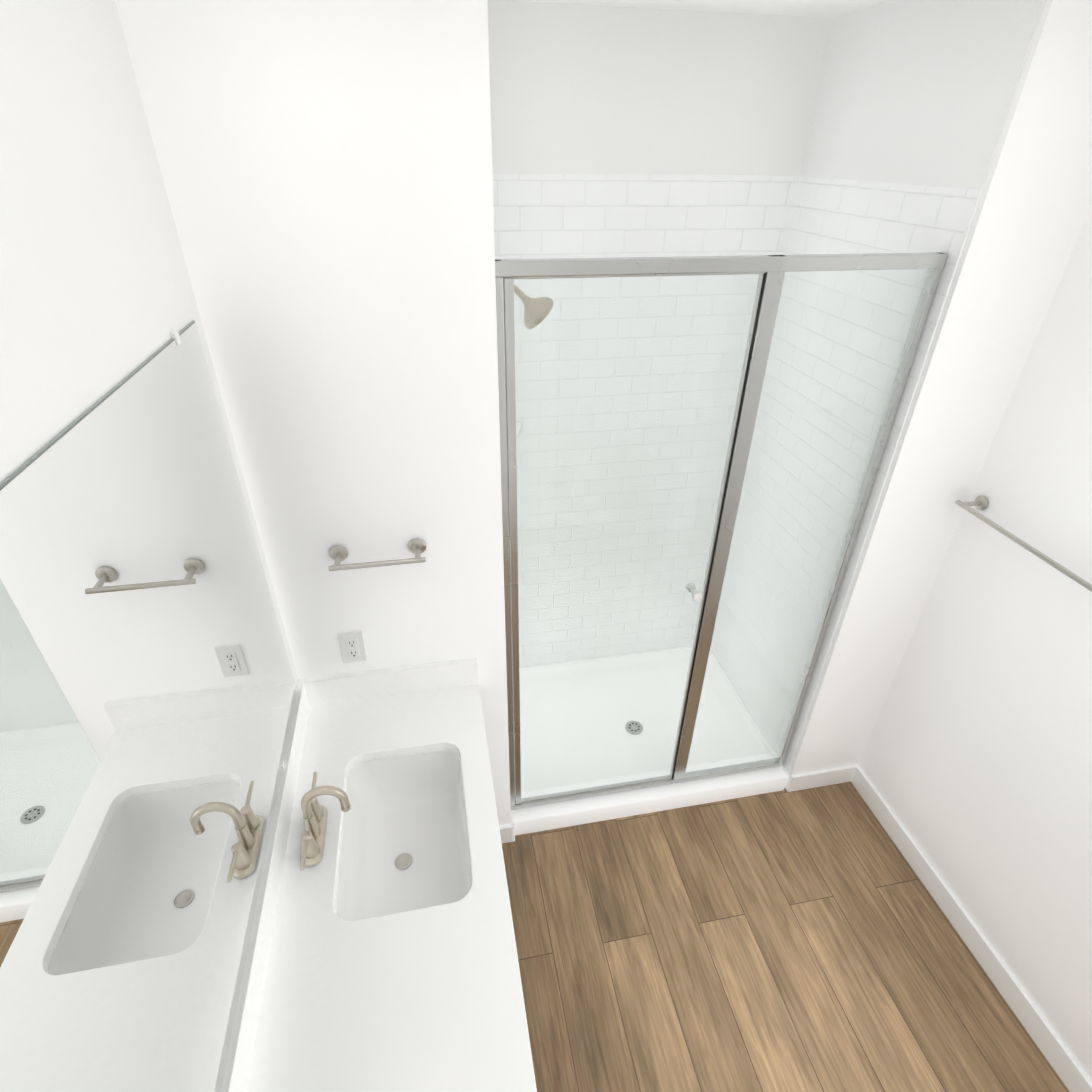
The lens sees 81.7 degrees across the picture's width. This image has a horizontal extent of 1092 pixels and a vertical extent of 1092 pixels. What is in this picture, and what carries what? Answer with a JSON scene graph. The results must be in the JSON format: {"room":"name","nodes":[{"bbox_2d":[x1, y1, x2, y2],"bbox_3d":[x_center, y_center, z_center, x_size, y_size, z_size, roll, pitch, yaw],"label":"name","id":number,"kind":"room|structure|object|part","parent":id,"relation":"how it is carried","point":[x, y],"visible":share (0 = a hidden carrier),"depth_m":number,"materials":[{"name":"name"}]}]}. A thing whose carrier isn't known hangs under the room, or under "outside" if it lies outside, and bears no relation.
{"room":"bathroom","nodes":[
{"label":"bathroom","id":0,"kind":"room"},
{"bbox_2d":[0,0,297,688],"bbox_3d":[-0.580,0.737,0.709,0.120,2.740,2.433,-5,33,-10],"label":"wall","id":1,"kind":"structure","parent":0,"point":[97,300],"depth_m":0.89,"materials":[{"name":"white paint"}]},
{"bbox_2d":[0,320,296,1091],"bbox_3d":[-0.529,0.548,0.694,0.007,1.072,2.163,-5,33,-10],"label":"mirror","id":2,"kind":"object","parent":1,"relation":"attached to","point":[148,691],"visible":1,"depth_m":0.90,"materials":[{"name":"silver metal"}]},
{"bbox_2d":[115,0,510,825],"bbox_3d":[-0.610,-0.250,2.267,0.759,2.740,1.200,-5,33,-10],"label":"wall block","id":3,"kind":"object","parent":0,"point":[327,170],"visible":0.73,"depth_m":1.39,"materials":[{"name":"white paint"}]},
{"bbox_2d":[338,631,366,662],"bbox_3d":[-0.580,0.305,1.896,0.070,0.115,0.008,-5,33,-10],"label":"electrical outlet","id":4,"kind":"object","parent":3,"relation":"attached to","point":[352,646],"visible":1,"depth_m":1.89,"materials":[{"name":"white plastic"}]},
{"bbox_2d":[328,538,425,570],"bbox_3d":[-0.453,0.030,1.706,0.258,0.048,0.081,-5,33,-10],"label":"towel rail","id":5,"kind":"object","parent":3,"relation":"attached to","point":[339,553],"visible":1,"depth_m":1.69,"materials":[{"name":"silver metal"}]},
{"bbox_3d":[-0.215,-0.072,2.326,0.004,2.215,0.825,-5,33,-10],"label":"wall tiles","id":6,"kind":"structure","parent":3,"relation":"attached to","visible":0},
{"bbox_2d":[514,285,553,328],"bbox_3d":[-0.090,-0.750,1.922,0.229,0.174,0.116,-5,33,-10],"label":"shower head","id":7,"kind":"object","parent":6,"relation":"attached to","point":[533,310],"depth_m":1.92},
{"bbox_2d":[487,0,829,666],"bbox_3d":[0.493,-0.596,2.839,1.661,2.740,0.303,-5,33,-10],"label":"wall","id":8,"kind":"structure","parent":0,"point":[646,8],"depth_m":1.99,"materials":[{"name":"white paint"}]},
{"bbox_2d":[516,422,521,436],"bbox_3d":[-0.176,-0.439,2.483,0.190,0.018,0.190,-5,33,-10],"label":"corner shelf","id":9,"kind":"object","parent":8,"relation":"attached to","point":[518,428],"depth_m":2.52,"materials":[{"name":"white ceramic"}]},
{"bbox_2d":[492,173,798,666],"bbox_3d":[0.306,-0.346,2.771,1.217,2.215,0.004,-5,33,-10],"label":"shower wall tile","id":10,"kind":"structure","parent":8,"relation":"attached to","point":[542,216],"depth_m":2.59,"materials":[{"name":"white tile"}]},
{"bbox_2d":[499,0,889,17],"bbox_3d":[0.894,-0.863,0.661,3.350,0.050,3.783,-5,33,-10],"label":"ceiling","id":11,"kind":"structure","parent":0,"point":[820,8],"depth_m":1.89,"materials":[{"name":"white paint"}]},
{"bbox_2d":[502,782,1068,1091],"bbox_3d":[0.860,1.494,2.153,3.350,0.050,3.783,-5,33,-10],"label":"floor","id":12,"kind":"structure","parent":0,"point":[804,940],"depth_m":2.19,"materials":[{"name":"brown wood"}]},
{"bbox_2d":[220,658,536,1091],"bbox_3d":[-0.273,1.367,1.270,0.552,1.081,2.279,-5,33,-10],"label":"bathroom vanity","id":13,"kind":"object","parent":12,"relation":"on","point":[381,955],"visible":1,"depth_m":1.44,"materials":[{"name":"white stone"}]},
{"bbox_2d":[300,771,351,870],"bbox_3d":[-0.544,0.652,1.552,0.128,0.180,0.266,-5,33,-10],"label":"faucet","id":14,"kind":"object","parent":13,"relation":"on","point":[323,807],"depth_m":1.55,"materials":[{"name":"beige metal"}]},
{"bbox_2d":[324,742,483,952],"bbox_3d":[-0.369,0.805,1.696,0.370,0.165,0.520,-5,33,-10],"label":"sink","id":15,"kind":"object","parent":13,"relation":"in","point":[404,839],"depth_m":1.77,"materials":[{"name":"white ceramic"}]},
{"bbox_2d":[511,646,787,835],"bbox_3d":[0.374,0.858,3.017,1.212,0.090,0.880,-5,33,-10],"label":"shower pan","id":16,"kind":"object","parent":12,"relation":"on","point":[532,819],"visible":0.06,"depth_m":2.97,"materials":[{"name":"white plastic"}]},
{"bbox_2d":[495,252,947,809],"bbox_3d":[0.457,0.143,2.138,1.210,2.060,0.074,-5,33,-10],"label":"shower enclosure","id":17,"kind":"object","parent":16,"relation":"on","point":[771,270],"visible":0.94,"depth_m":1.88,"materials":[{"name":"clear glass"}]},
{"bbox_3d":[0.217,0.174,2.102,0.674,2.017,0.022,-5,33,-10],"label":"door frame","id":18,"kind":"part","parent":17,"relation":"part of","materials":[{"name":"silver metal"}]},
{"bbox_3d":[0.223,0.170,2.101,0.646,1.988,0.006,-5,33,-10],"label":"door glass","id":19,"kind":"part","parent":17,"relation":"part of","materials":[{"name":"clear glass"}]},
{"bbox_3d":[0.504,0.156,2.156,0.032,0.032,0.074,-5,33,-10],"label":"door knob","id":20,"kind":"part","parent":17,"relation":"part of","materials":[{"name":"white plastic"}]},
{"bbox_3d":[0.814,0.116,2.202,0.442,2.006,0.006,-5,33,-10],"label":"fixed glass","id":21,"kind":"part","parent":17,"relation":"part of","materials":[{"name":"clear glass"}]},
{"bbox_2d":[710,0,1091,789],"bbox_3d":[1.205,-0.339,2.449,0.440,2.740,0.885,-5,33,-10],"label":"wall","id":22,"kind":"structure","parent":0,"point":[1032,212],"depth_m":1.81,"materials":[{"name":"white ceramic subway tile"},{"name":"white paint"}]},
{"bbox_2d":[711,175,981,773],"bbox_3d":[0.983,-0.173,2.513,0.004,2.215,0.861,-5,33,-10],"label":"wall tile","id":23,"kind":"structure","parent":22,"relation":"attached to","point":[837,216],"depth_m":2.28,"materials":[{"name":"white tile"}]},
{"bbox_2d":[800,0,1044,189],"bbox_3d":[1.000,-1.294,1.804,0.003,0.439,0.861,-5,33,-10],"label":"wall","id":24,"kind":"structure","parent":22,"relation":"attached to","point":[918,92],"depth_m":1.72,"materials":[{"name":"paint"}]},
{"bbox_2d":[858,206,1091,1081],"bbox_3d":[1.572,0.231,1.557,0.120,2.740,1.332,-5,33,-10],"label":"wall","id":25,"kind":"structure","parent":0,"point":[975,763],"depth_m":1.95,"materials":[{"name":"white paint"}]},
{"bbox_2d":[499,764,1091,1091],"bbox_3d":[0.729,1.685,1.708,1.750,0.100,2.295,-5,33,-10],"label":"baseboard","id":26,"kind":"structure","parent":25,"relation":"attached to","point":[1069,1071],"depth_m":2.26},
{"bbox_2d":[955,496,1091,591],"bbox_3d":[1.415,0.029,1.760,0.081,0.048,0.668,-5,33,-10],"label":"towel rail","id":27,"kind":"object","parent":25,"relation":"attached to","point":[980,503],"visible":1,"depth_m":1.84,"materials":[{"name":"silver metal"}]}
]}

